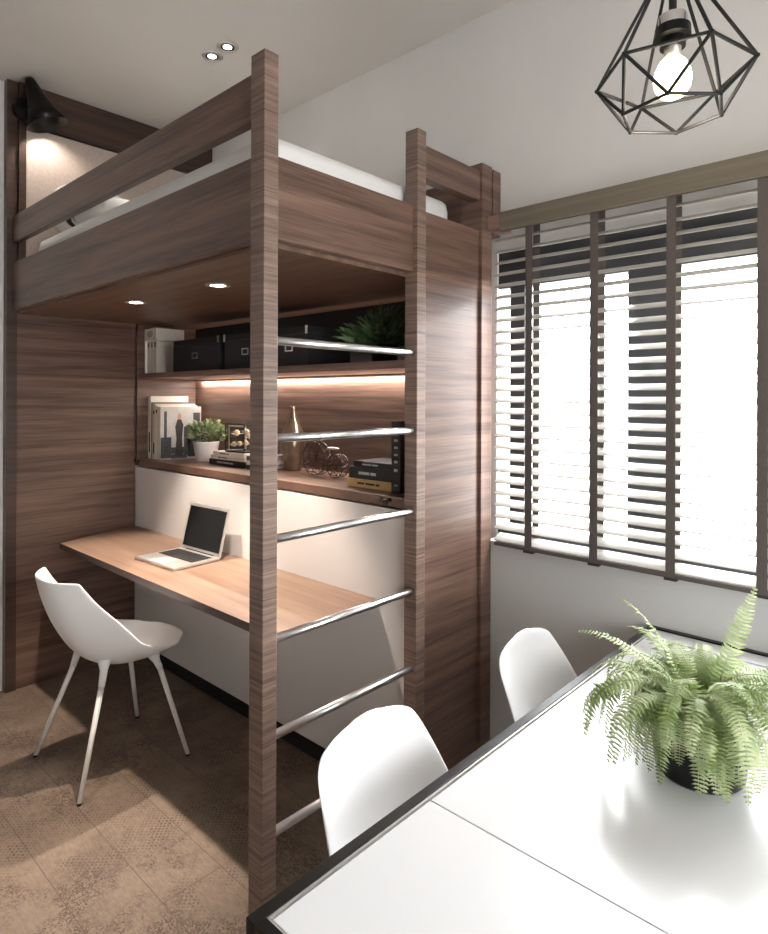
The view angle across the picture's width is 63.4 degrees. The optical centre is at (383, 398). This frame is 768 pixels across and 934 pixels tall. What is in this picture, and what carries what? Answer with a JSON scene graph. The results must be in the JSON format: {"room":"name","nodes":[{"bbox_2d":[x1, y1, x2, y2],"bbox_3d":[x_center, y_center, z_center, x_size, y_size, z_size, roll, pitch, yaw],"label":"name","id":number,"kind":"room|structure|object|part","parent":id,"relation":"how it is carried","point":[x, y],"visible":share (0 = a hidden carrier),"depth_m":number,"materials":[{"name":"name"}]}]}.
{"room":"studio apartment","nodes":[
{"label":"studio apartment","id":0,"kind":"room"},
{"bbox_2d":[0,80,205,690],"bbox_3d":[-2.651,-0.066,2.534,0.165,3.112,4.700,0,0,43],"label":"wall","id":1,"kind":"structure","parent":0,"point":[1,81],"depth_m":3.17,"materials":[{"name":"paint"}]},
{"bbox_2d":[0,658,328,933],"bbox_3d":[-0.804,1.527,0.756,5.300,0.060,4.800,0,0,43],"label":"floor","id":2,"kind":"structure","parent":0,"point":[157,842],"depth_m":2.24,"materials":[{"name":"brown tile"}]},
{"bbox_2d":[33,567,189,806],"bbox_3d":[-1.134,1.096,2.608,0.475,0.800,0.576,0,0,43],"label":"desk chair","id":3,"kind":"object","parent":2,"relation":"on","point":[92,633],"visible":1,"depth_m":2.42,"materials":[{"name":"white plastic"}]},
{"bbox_3d":[-1.376,1.294,2.613,0.175,0.397,0.023,0,0,-9],"label":"leg","id":4,"kind":"part","parent":3,"relation":"part of","materials":[{"name":"white paint"}]},
{"bbox_2d":[70,652,79,666],"bbox_3d":[-1.287,1.079,2.624,0.056,0.104,0.057,0,0,43],"label":"socket","id":5,"kind":"object","parent":3,"relation":"attached to","point":[75,658],"depth_m":2.61,"materials":[{"name":"white plastic"}]},
{"bbox_3d":[-1.110,1.295,2.368,0.023,0.397,0.175,0,0,4],"label":"leg","id":6,"kind":"part","parent":3,"relation":"part of","materials":[{"name":"white paint"}]},
{"bbox_2d":[97,660,110,686],"bbox_3d":[-1.105,1.080,2.456,0.056,0.104,0.057,0,0,43],"label":"socket","id":7,"kind":"object","parent":3,"relation":"attached to","point":[103,665],"depth_m":2.44,"materials":[{"name":"white plastic"}]},
{"bbox_3d":[-1.150,1.295,2.854,0.022,0.395,0.147,0,0,-4],"label":"leg","id":8,"kind":"part","parent":3,"relation":"part of","materials":[{"name":"white paint"}]},
{"bbox_2d":[148,652,161,668],"bbox_3d":[-0.963,1.098,2.610,0.055,0.071,0.054,0,0,43],"label":"socket","id":9,"kind":"object","parent":3,"relation":"attached to","point":[155,658],"depth_m":2.60,"materials":[{"name":"white plastic"}]},
{"bbox_3d":[-0.888,1.296,2.612,0.147,0.395,0.022,0,0,-1],"label":"leg","id":10,"kind":"part","parent":3,"relation":"part of","materials":[{"name":"white paint"}]},
{"bbox_2d":[2,48,500,914],"bbox_3d":[-0.733,-0.058,2.863,2.203,3.110,1.185,0,0,43],"label":"bed","id":11,"kind":"object","parent":2,"relation":"on","point":[288,238],"visible":0.88,"depth_m":2.35,"materials":[{"name":"brown wood"}]},
{"bbox_3d":[-1.911,-0.062,3.178,0.045,3.110,0.050,0,0,43],"label":"post","id":12,"kind":"part","parent":11,"relation":"part of","materials":[{"name":"brown wood"}]},
{"bbox_2d":[13,77,67,132],"bbox_3d":[-1.725,-1.485,3.156,0.211,0.261,0.222,0,0,43],"label":"reading lamp","id":13,"kind":"object","parent":11,"relation":"attached to","point":[41,115],"visible":1,"depth_m":3.13,"materials":[{"name":"black metal"}]},
{"bbox_3d":[-1.687,0.529,3.431,0.033,1.930,0.626,0,0,43],"label":"wall panel","id":14,"kind":"part","parent":11,"relation":"part of","materials":[{"name":"brown wood"}]},
{"bbox_2d":[54,184,120,231],"bbox_3d":[-1.574,-0.988,3.340,0.139,0.266,0.410,0,0,43],"label":"pillow","id":15,"kind":"object","parent":11,"relation":"on","point":[63,226],"visible":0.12,"depth_m":3.24,"materials":[{"name":"fabric"}]},
{"bbox_3d":[-1.495,-0.953,3.594,0.019,0.895,1.050,0,0,43],"label":"headboard","id":16,"kind":"part","parent":11,"relation":"part of","materials":[{"name":"beige fabric"}]},
{"bbox_3d":[-1.501,-1.050,3.579,0.029,1.129,1.088,0,0,43],"label":"headboard frame","id":17,"kind":"part","parent":11,"relation":"part of","materials":[{"name":"brown wood"}]},
{"bbox_3d":[-1.509,-1.025,3.618,0.033,1.180,1.134,0,0,43],"label":"wall panel","id":18,"kind":"part","parent":11,"relation":"part of","materials":[{"name":"brown wood"}]},
{"bbox_3d":[-1.109,-0.857,2.465,2.094,0.135,0.030,0,0,43],"label":"guard rail","id":19,"kind":"part","parent":11,"relation":"part of","materials":[{"name":"brown wood"}]},
{"bbox_2d":[124,300,146,303],"bbox_3d":[-1.117,-0.431,2.800,0.098,0.004,0.098,0,0,43],"label":"recessed light","id":20,"kind":"object","parent":11,"relation":"attached to","point":[128,301],"visible":1,"depth_m":2.79,"materials":[{"name":"silver metal"}]},
{"bbox_2d":[60,525,375,632],"bbox_3d":[-0.903,0.760,2.809,1.952,0.029,0.472,0,0,43],"label":"desk","id":21,"kind":"object","parent":11,"relation":"attached to","point":[219,589],"visible":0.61,"depth_m":2.53,"materials":[{"name":"brown wood"}]},
{"bbox_2d":[135,502,229,570],"bbox_3d":[-0.934,0.631,2.891,0.320,0.228,0.296,0,0,40],"label":"laptop","id":22,"kind":"object","parent":21,"relation":"on","point":[206,525],"visible":1,"depth_m":2.93,"materials":[{"name":"silver metal"}]},
{"bbox_3d":[-0.858,0.624,2.982,0.320,0.214,0.058,0,0,40],"label":"lid","id":23,"kind":"part","parent":22,"relation":"part of","materials":[{"name":"silver metal"}]},
{"bbox_2d":[205,283,230,287],"bbox_3d":[-0.633,-0.429,2.371,0.098,0.004,0.098,0,0,43],"label":"recessed light","id":24,"kind":"object","parent":11,"relation":"attached to","point":[212,285],"visible":1,"depth_m":2.36,"materials":[{"name":"silver metal"}]},
{"bbox_2d":[39,139,447,250],"bbox_3d":[-0.729,-0.627,2.752,1.890,0.296,0.875,0,0,43],"label":"mattress","id":25,"kind":"object","parent":11,"relation":"on","point":[288,151],"visible":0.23,"depth_m":2.11,"materials":[{"name":"fabric"}]},
{"bbox_2d":[66,198,129,226],"bbox_3d":[-1.217,-0.849,2.997,0.420,0.130,0.500,0,0,43],"label":"bed pillow","id":26,"kind":"object","parent":25,"relation":"on","point":[111,203],"visible":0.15,"depth_m":2.76,"materials":[{"name":"fabric"}]},
{"bbox_3d":[-0.333,0.276,1.719,0.062,2.446,0.048,0,0,43],"label":"post","id":27,"kind":"part","parent":11,"relation":"part of","materials":[{"name":"brown wood"}]},
{"bbox_3d":[0.108,0.280,2.193,0.056,2.440,0.047,0,0,43],"label":"post","id":28,"kind":"part","parent":11,"relation":"part of","materials":[{"name":"brown wood"}]},
{"bbox_3d":[-0.369,-0.679,3.305,2.069,0.495,0.045,0,0,43],"label":"rail","id":29,"kind":"part","parent":11,"relation":"part of","materials":[{"name":"brown wood"}]},
{"bbox_3d":[0.238,0.418,2.343,0.041,2.165,0.348,0,0,43],"label":"panel","id":30,"kind":"part","parent":11,"relation":"part of","materials":[{"name":"brown wood"}]},
{"bbox_3d":[0.246,-0.838,2.339,0.042,0.117,0.348,0,0,43],"label":"guard rail","id":31,"kind":"part","parent":11,"relation":"part of","materials":[{"name":"brown wood"}]},
{"bbox_3d":[0.369,0.286,2.508,0.100,2.430,0.071,0,0,43],"label":"post","id":32,"kind":"part","parent":11,"relation":"part of","materials":[{"name":"brown wood"}]},
{"bbox_3d":[0.424,-0.791,2.566,0.096,0.265,0.055,0,0,43],"label":"rail","id":33,"kind":"part","parent":11,"relation":"part of","materials":[{"name":"brown wood"}]},
{"bbox_2d":[133,301,404,760],"bbox_3d":[-0.555,0.534,3.077,2.113,1.928,0.417,0,0,43],"label":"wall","id":34,"kind":"structure","parent":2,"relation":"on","point":[316,668],"depth_m":2.88,"materials":[{"name":"brown wood"}]},
{"bbox_2d":[144,328,183,372],"bbox_3d":[-1.302,-0.275,3.686,0.136,0.262,0.180,0,0,43],"label":"holder","id":35,"kind":"object","parent":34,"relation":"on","point":[153,334],"visible":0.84,"depth_m":3.64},
{"bbox_2d":[147,342,150,372],"bbox_3d":[-1.333,-0.239,3.711,0.034,0.182,0.149,0,0,43],"label":"magazine","id":36,"kind":"object","parent":35,"relation":"in","point":[148,343],"visible":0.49,"depth_m":3.66,"materials":[{"name":"grey paper"}]},
{"bbox_2d":[150,342,153,372],"bbox_3d":[-1.305,-0.239,3.685,0.034,0.182,0.149,0,0,43],"label":"magazine","id":37,"kind":"object","parent":35,"relation":"in","point":[152,343],"visible":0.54,"depth_m":3.63,"materials":[{"name":"grey paper"}]},
{"bbox_2d":[154,341,172,372],"bbox_3d":[-1.277,-0.239,3.659,0.034,0.182,0.149,0,0,43],"label":"magazine","id":38,"kind":"object","parent":35,"relation":"in","point":[163,351],"visible":0.74,"depth_m":3.63,"materials":[{"name":"grey paper"}]},
{"bbox_3d":[-1.321,-0.040,3.784,0.018,0.786,0.378,0,0,43],"label":"panel","id":39,"kind":"part","parent":34,"relation":"part of","materials":[{"name":"brown wood"}]},
{"bbox_2d":[148,396,187,458],"bbox_3d":[-1.303,0.171,3.760,0.036,0.368,0.241,0,0,43],"label":"book","id":40,"kind":"object","parent":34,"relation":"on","point":[150,398],"visible":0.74,"depth_m":3.68,"materials":[{"name":"grey paper"}]},
{"bbox_2d":[151,402,191,458],"bbox_3d":[-1.276,0.189,3.745,0.016,0.332,0.256,0,0,43],"label":"book","id":41,"kind":"object","parent":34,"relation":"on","point":[151,402],"visible":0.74,"depth_m":3.67,"materials":[{"name":"grey paper"}]},
{"bbox_2d":[152,404,194,458],"bbox_3d":[-1.256,0.194,3.724,0.035,0.322,0.259,0,0,43],"label":"book","id":42,"kind":"object","parent":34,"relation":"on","point":[153,405],"visible":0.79,"depth_m":3.64,"materials":[{"name":"grey paper"}]},
{"bbox_2d":[155,405,196,459],"bbox_3d":[-1.232,0.199,3.693,0.037,0.312,0.253,0,0,43],"label":"book","id":43,"kind":"object","parent":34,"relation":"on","point":[186,405],"visible":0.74,"depth_m":3.61,"materials":[{"name":"grey paper"}]},
{"bbox_2d":[157,407,200,459],"bbox_3d":[-1.204,0.202,3.665,0.039,0.306,0.260,0,0,43],"label":"magazine","id":44,"kind":"object","parent":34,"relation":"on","point":[172,422],"visible":0.87,"depth_m":3.63,"materials":[{"name":"grey paper"}]},
{"bbox_2d":[172,335,224,371],"bbox_3d":[-0.912,-0.230,3.378,0.461,0.174,0.266,0,0,43],"label":"storage box","id":45,"kind":"object","parent":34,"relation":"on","point":[208,353],"visible":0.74,"depth_m":3.25,"materials":[{"name":"cardboard"}]},
{"bbox_3d":[-0.910,-0.300,3.379,0.459,0.030,0.262,0,0,43],"label":"lid","id":46,"kind":"part","parent":45,"relation":"part of","materials":[{"name":"black cardboard"}]},
{"bbox_2d":[184,418,228,461],"bbox_3d":[-1.013,0.231,3.546,0.243,0.248,0.246,0,0,-19],"label":"potted plant","id":47,"kind":"object","parent":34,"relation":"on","point":[203,449],"visible":0.98,"depth_m":3.50,"materials":[{"name":"green plant"}]},
{"bbox_3d":[-1.013,0.300,3.546,0.148,0.112,0.148,0,0,43],"label":"pot","id":48,"kind":"part","parent":47,"relation":"part of","materials":[{"name":"white ceramic"}]},
{"bbox_2d":[209,458,246,467],"bbox_3d":[-0.758,0.342,3.358,0.340,0.030,0.211,0,0,43],"label":"book","id":49,"kind":"object","parent":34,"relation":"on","point":[211,460],"visible":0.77,"depth_m":3.28,"materials":[{"name":"grey paper"}]},
{"bbox_2d":[211,454,246,461],"bbox_3d":[-0.759,0.316,3.357,0.320,0.020,0.203,0,0,43],"label":"book","id":50,"kind":"object","parent":49,"relation":"on","point":[238,459],"visible":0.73,"depth_m":3.27,"materials":[{"name":"grey paper"}]},
{"bbox_2d":[213,449,249,457],"bbox_3d":[-0.756,0.296,3.357,0.295,0.020,0.199,0,0,43],"label":"book","id":51,"kind":"object","parent":50,"relation":"on","point":[219,452],"visible":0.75,"depth_m":3.28,"materials":[{"name":"grey paper"}]},
{"bbox_2d":[225,422,249,453],"bbox_3d":[-0.739,0.209,3.327,0.175,0.153,0.146,0,0,43],"label":"flower box","id":52,"kind":"object","parent":51,"relation":"on","point":[245,431],"visible":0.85,"depth_m":3.31,"materials":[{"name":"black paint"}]},
{"bbox_3d":[-0.788,0.184,3.332,0.066,0.034,0.067,0,0,43],"label":"flower","id":53,"kind":"part","parent":52,"relation":"part of","materials":[{"name":"beige plant"}]},
{"bbox_3d":[-0.729,0.178,3.291,0.070,0.036,0.071,0,0,43],"label":"flower","id":54,"kind":"part","parent":52,"relation":"part of","materials":[{"name":"beige plant"}]},
{"bbox_2d":[223,332,249,368],"bbox_3d":[-0.577,-0.228,3.069,0.361,0.174,0.266,0,0,43],"label":"storage box","id":55,"kind":"object","parent":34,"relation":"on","point":[237,346],"visible":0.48,"depth_m":3.02,"materials":[{"name":"cardboard"}]},
{"bbox_3d":[-0.576,-0.298,3.071,0.359,0.030,0.262,0,0,43],"label":"lid","id":56,"kind":"part","parent":55,"relation":"part of","materials":[{"name":"black cardboard"}]},
{"bbox_2d":[228,425,246,449],"bbox_3d":[-0.844,0.256,3.582,0.170,0.200,0.012,0,0,43],"label":"picture frame","id":57,"kind":"object","parent":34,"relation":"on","point":[231,437],"visible":0.5,"depth_m":3.59,"materials":[{"name":"silver metal"}]},
{"bbox_2d":[230,427,243,449],"bbox_3d":[-0.843,0.256,3.583,0.150,0.180,0.006,0,0,43],"label":"picture","id":58,"kind":"object","parent":57,"relation":"attached to","point":[240,437],"depth_m":3.59},
{"bbox_2d":[246,464,283,468],"bbox_3d":[-0.579,0.346,3.176,0.130,0.022,0.205,0,0,43],"label":"book","id":59,"kind":"object","parent":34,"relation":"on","point":[282,465],"visible":0.3,"depth_m":3.14,"materials":[{"name":"paper"}]},
{"bbox_2d":[247,460,283,464],"bbox_3d":[-0.579,0.324,3.177,0.126,0.022,0.203,0,0,43],"label":"book","id":60,"kind":"object","parent":59,"relation":"on","point":[279,462],"visible":0.3,"depth_m":3.14,"materials":[{"name":"white paper"}]},
{"bbox_2d":[247,454,282,459],"bbox_3d":[-0.580,0.302,3.179,0.125,0.020,0.203,0,0,43],"label":"book","id":61,"kind":"object","parent":60,"relation":"on","point":[279,456],"visible":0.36,"depth_m":3.15,"materials":[{"name":"white paper"}]},
{"bbox_3d":[-0.685,0.908,2.946,2.088,1.014,0.022,0,0,43],"label":"white panel","id":62,"kind":"part","parent":34,"relation":"part of","materials":[{"name":"paint"}]},
{"bbox_3d":[-0.556,0.376,3.073,2.110,0.037,0.382,0,0,43],"label":"shelf","id":63,"kind":"part","parent":34,"relation":"part of","materials":[{"name":"brown wood"}]},
{"bbox_3d":[-0.564,-0.127,3.063,2.072,0.029,0.353,0,0,43],"label":"shelf","id":64,"kind":"part","parent":34,"relation":"part of","materials":[{"name":"brown wood"}]},
{"bbox_2d":[280,406,304,470],"bbox_3d":[-0.454,0.199,3.098,0.124,0.318,0.124,0,0,43],"label":"vase","id":65,"kind":"object","parent":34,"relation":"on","point":[292,452],"visible":0.87,"depth_m":3.06,"materials":[{"name":"brown metal"}]},
{"bbox_3d":[-0.418,0.116,3.222,2.110,0.484,0.020,0,0,43],"label":"panel","id":66,"kind":"part","parent":34,"relation":"part of","materials":[{"name":"brown wood"}]},
{"bbox_3d":[-0.416,-0.278,3.222,2.110,0.302,0.020,0,0,43],"label":"panel","id":67,"kind":"part","parent":34,"relation":"part of","materials":[{"name":"brown wood"}]},
{"bbox_2d":[278,325,350,365],"bbox_3d":[-0.333,-0.227,2.844,0.256,0.174,0.266,0,0,43],"label":"storage box","id":68,"kind":"object","parent":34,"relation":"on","point":[287,355],"visible":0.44,"depth_m":2.74,"materials":[{"name":"cardboard"}]},
{"bbox_3d":[-0.331,-0.298,2.845,0.254,0.030,0.262,0,0,43],"label":"lid","id":69,"kind":"part","parent":68,"relation":"part of","materials":[{"name":"black cardboard"}]},
{"bbox_2d":[302,440,348,477],"bbox_3d":[-0.270,0.273,2.853,0.276,0.170,0.062,0,0,43],"label":"ornament","id":70,"kind":"object","parent":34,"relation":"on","point":[317,461],"visible":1,"depth_m":2.84,"materials":[{"name":"grey"}]},
{"bbox_3d":[-0.261,0.246,2.845,0.148,0.117,0.062,0,0,43],"label":"bicycle frame","id":71,"kind":"part","parent":70,"relation":"part of","materials":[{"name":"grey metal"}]},
{"bbox_2d":[334,302,404,361],"bbox_3d":[-0.012,-0.270,2.558,0.405,0.262,0.362,0,0,43],"label":"grass plant","id":72,"kind":"object","parent":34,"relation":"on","point":[385,331],"visible":0.77,"depth_m":2.50,"materials":[{"name":"green plant"}]},
{"bbox_3d":[0.001,-0.178,2.550,0.132,0.078,0.132,0,0,43],"label":"pot","id":73,"kind":"part","parent":72,"relation":"part of","materials":[{"name":"black paint"}]},
{"bbox_2d":[348,477,390,491],"bbox_3d":[0.006,0.342,2.543,0.250,0.034,0.191,0,0,43],"label":"book","id":74,"kind":"object","parent":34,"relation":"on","point":[356,482],"visible":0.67,"depth_m":2.47,"materials":[{"name":"yellow paper"}]},
{"bbox_2d":[357,482,378,486],"bbox_3d":[-0.064,0.342,2.478,0.122,0.008,0.001,0,0,43],"label":"print","id":75,"kind":"object","parent":74,"relation":"attached to","point":[359,484],"depth_m":2.48,"materials":[{"name":"grey paper"}]},
{"bbox_2d":[349,466,390,482],"bbox_3d":[0.010,0.302,2.543,0.249,0.046,0.186,0,0,43],"label":"book","id":76,"kind":"object","parent":74,"relation":"on","point":[354,472],"visible":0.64,"depth_m":2.48,"materials":[{"name":"grey paper"}]},
{"bbox_2d":[359,472,375,475],"bbox_3d":[-0.068,0.302,2.489,0.096,0.011,0.001,0,0,43],"label":"print","id":77,"kind":"object","parent":76,"relation":"attached to","point":[360,473],"depth_m":2.49,"materials":[{"name":"grey paper"}]},
{"bbox_2d":[354,457,390,469],"bbox_3d":[0.018,0.267,2.540,0.220,0.024,0.181,0,0,43],"label":"book","id":78,"kind":"object","parent":76,"relation":"on","point":[383,463],"visible":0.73,"depth_m":2.50,"materials":[{"name":"grey paper"}]},
{"bbox_2d":[391,421,404,493],"bbox_3d":[0.114,0.224,2.427,0.045,0.272,0.206,0,0,43],"label":"book","id":79,"kind":"object","parent":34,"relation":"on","point":[397,441],"visible":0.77,"depth_m":2.35,"materials":[{"name":"grey paper"}]},
{"bbox_2d":[394,435,397,486],"bbox_3d":[0.045,0.233,2.352,0.018,0.199,0.001,0,0,43],"label":"print","id":80,"kind":"object","parent":79,"relation":"attached to","point":[395,436],"depth_m":2.35,"materials":[{"name":"grey"}]},
{"bbox_2d":[318,705,447,856],"bbox_3d":[0.111,1.099,1.233,0.443,0.809,0.418,0,0,43],"label":"dining chair","id":81,"kind":"object","parent":2,"relation":"on","point":[385,756],"visible":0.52,"depth_m":1.35,"materials":[{"name":"white plastic"}]},
{"bbox_2d":[246,625,767,933],"bbox_3d":[0.674,1.127,1.179,0.905,0.750,1.599,0,0,43],"label":"dining table","id":82,"kind":"object","parent":2,"relation":"on","point":[534,831],"visible":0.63,"depth_m":1.04,"materials":[{"name":"white paint"}]},
{"bbox_3d":[0.276,0.767,0.744,0.854,0.023,0.364,0,0,43],"label":"panel","id":83,"kind":"part","parent":82,"relation":"part of","materials":[{"name":"white laminate"}]},
{"bbox_3d":[0.774,0.769,1.283,0.854,0.023,1.096,0,0,43],"label":"panel","id":84,"kind":"part","parent":82,"relation":"part of","materials":[{"name":"white laminate"}]},
{"bbox_2d":[578,586,767,805],"bbox_3d":[0.660,0.574,1.264,0.507,0.367,0.360,0,0,14],"label":"potted fern","id":85,"kind":"object","parent":82,"relation":"on","point":[703,736],"visible":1,"depth_m":1.19,"materials":[{"name":"green plant"}]},
{"bbox_2d":[649,701,753,795],"bbox_3d":[0.640,0.703,1.263,0.196,0.107,0.196,0,0,43],"label":"pot","id":86,"kind":"object","parent":85,"relation":"attached to","point":[679,774],"depth_m":1.20,"materials":[{"name":"black ceramic"}]},
{"bbox_3d":[1.179,0.770,1.722,0.854,0.023,0.074,0,0,43],"label":"panel","id":87,"kind":"part","parent":82,"relation":"part of","materials":[{"name":"white laminate"}]},
{"bbox_2d":[499,628,576,721],"bbox_3d":[0.566,1.101,1.725,0.443,0.809,0.418,0,0,43],"label":"dining chair","id":88,"kind":"object","parent":2,"relation":"on","point":[533,667],"visible":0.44,"depth_m":1.86,"materials":[{"name":"white plastic"}]},
{"bbox_2d":[0,0,512,148],"bbox_3d":[-0.792,-1.655,0.756,5.300,0.080,4.800,0,0,43],"label":"ceiling","id":89,"kind":"structure","parent":0,"point":[142,61],"depth_m":2.81,"materials":[{"name":"paint"}]},
{"bbox_2d":[201,50,222,61],"bbox_3d":[-0.811,-1.612,2.934,0.100,0.004,0.100,0,0,43],"label":"recessed light","id":90,"kind":"object","parent":89,"relation":"in","point":[209,55],"visible":1,"depth_m":2.93,"materials":[{"name":"silver metal"}]},
{"bbox_2d":[216,41,238,52],"bbox_3d":[-0.718,-1.612,2.856,0.100,0.004,0.100,0,0,43],"label":"recessed light","id":91,"kind":"object","parent":89,"relation":"in","point":[224,46],"visible":1,"depth_m":2.85,"materials":[{"name":"silver metal"}]},
{"bbox_2d":[595,0,759,134],"bbox_3d":[0.627,-1.109,1.349,0.317,0.998,0.312,0,0,43],"label":"pendant lamp","id":92,"kind":"object","parent":89,"relation":"hanging from","point":[672,79],"visible":1,"depth_m":1.32,"materials":[{"name":"black metal"}]},
{"bbox_3d":[0.625,-0.694,1.349,0.078,0.089,0.078,0,0,43],"label":"bulb","id":93,"kind":"part","parent":92,"relation":"part of","materials":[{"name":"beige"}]},
{"bbox_2d":[654,8,691,53],"bbox_3d":[0.626,-0.796,1.349,0.074,0.072,0.074,0,0,43],"label":"socket","id":94,"kind":"object","parent":92,"relation":"attached to","point":[674,23],"depth_m":1.33,"materials":[{"name":"black metal"}]},
{"bbox_3d":[0.627,-1.210,1.349,0.015,0.760,0.016,0,0,43],"label":"cord","id":95,"kind":"part","parent":92,"relation":"part of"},
{"bbox_2d":[208,0,767,537],"bbox_3d":[0.764,-0.053,2.399,5.035,3.112,0.160,0,0,43],"label":"wall","id":96,"kind":"structure","parent":0,"point":[510,90],"depth_m":2.42,"materials":[{"name":"paint"}]},
{"bbox_2d":[498,207,756,575],"bbox_3d":[1.336,-0.010,1.814,2.300,1.170,0.050,0,0,43],"label":"window","id":97,"kind":"structure","parent":96,"relation":"in","point":[749,228],"depth_m":2.18,"materials":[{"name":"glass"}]},
{"bbox_2d":[488,150,767,599],"bbox_3d":[1.314,-0.065,1.672,2.340,1.286,0.156,0,0,43],"label":"blind","id":98,"kind":"object","parent":97,"relation":"attached to","point":[671,186],"visible":0.99,"depth_m":2.05,"materials":[{"name":"brown wood"}]},
{"bbox_3d":[1.277,0.565,1.661,2.275,0.015,0.044,0,0,43],"label":"rail","id":99,"kind":"part","parent":98,"relation":"part of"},
{"bbox_2d":[490,537,767,739],"bbox_3d":[1.539,1.040,1.633,2.850,0.930,0.229,0,0,43],"label":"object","id":100,"kind":"structure","parent":96,"relation":"attached to","point":[563,597],"depth_m":2.23,"materials":[{"name":"grey paint"}]}
]}

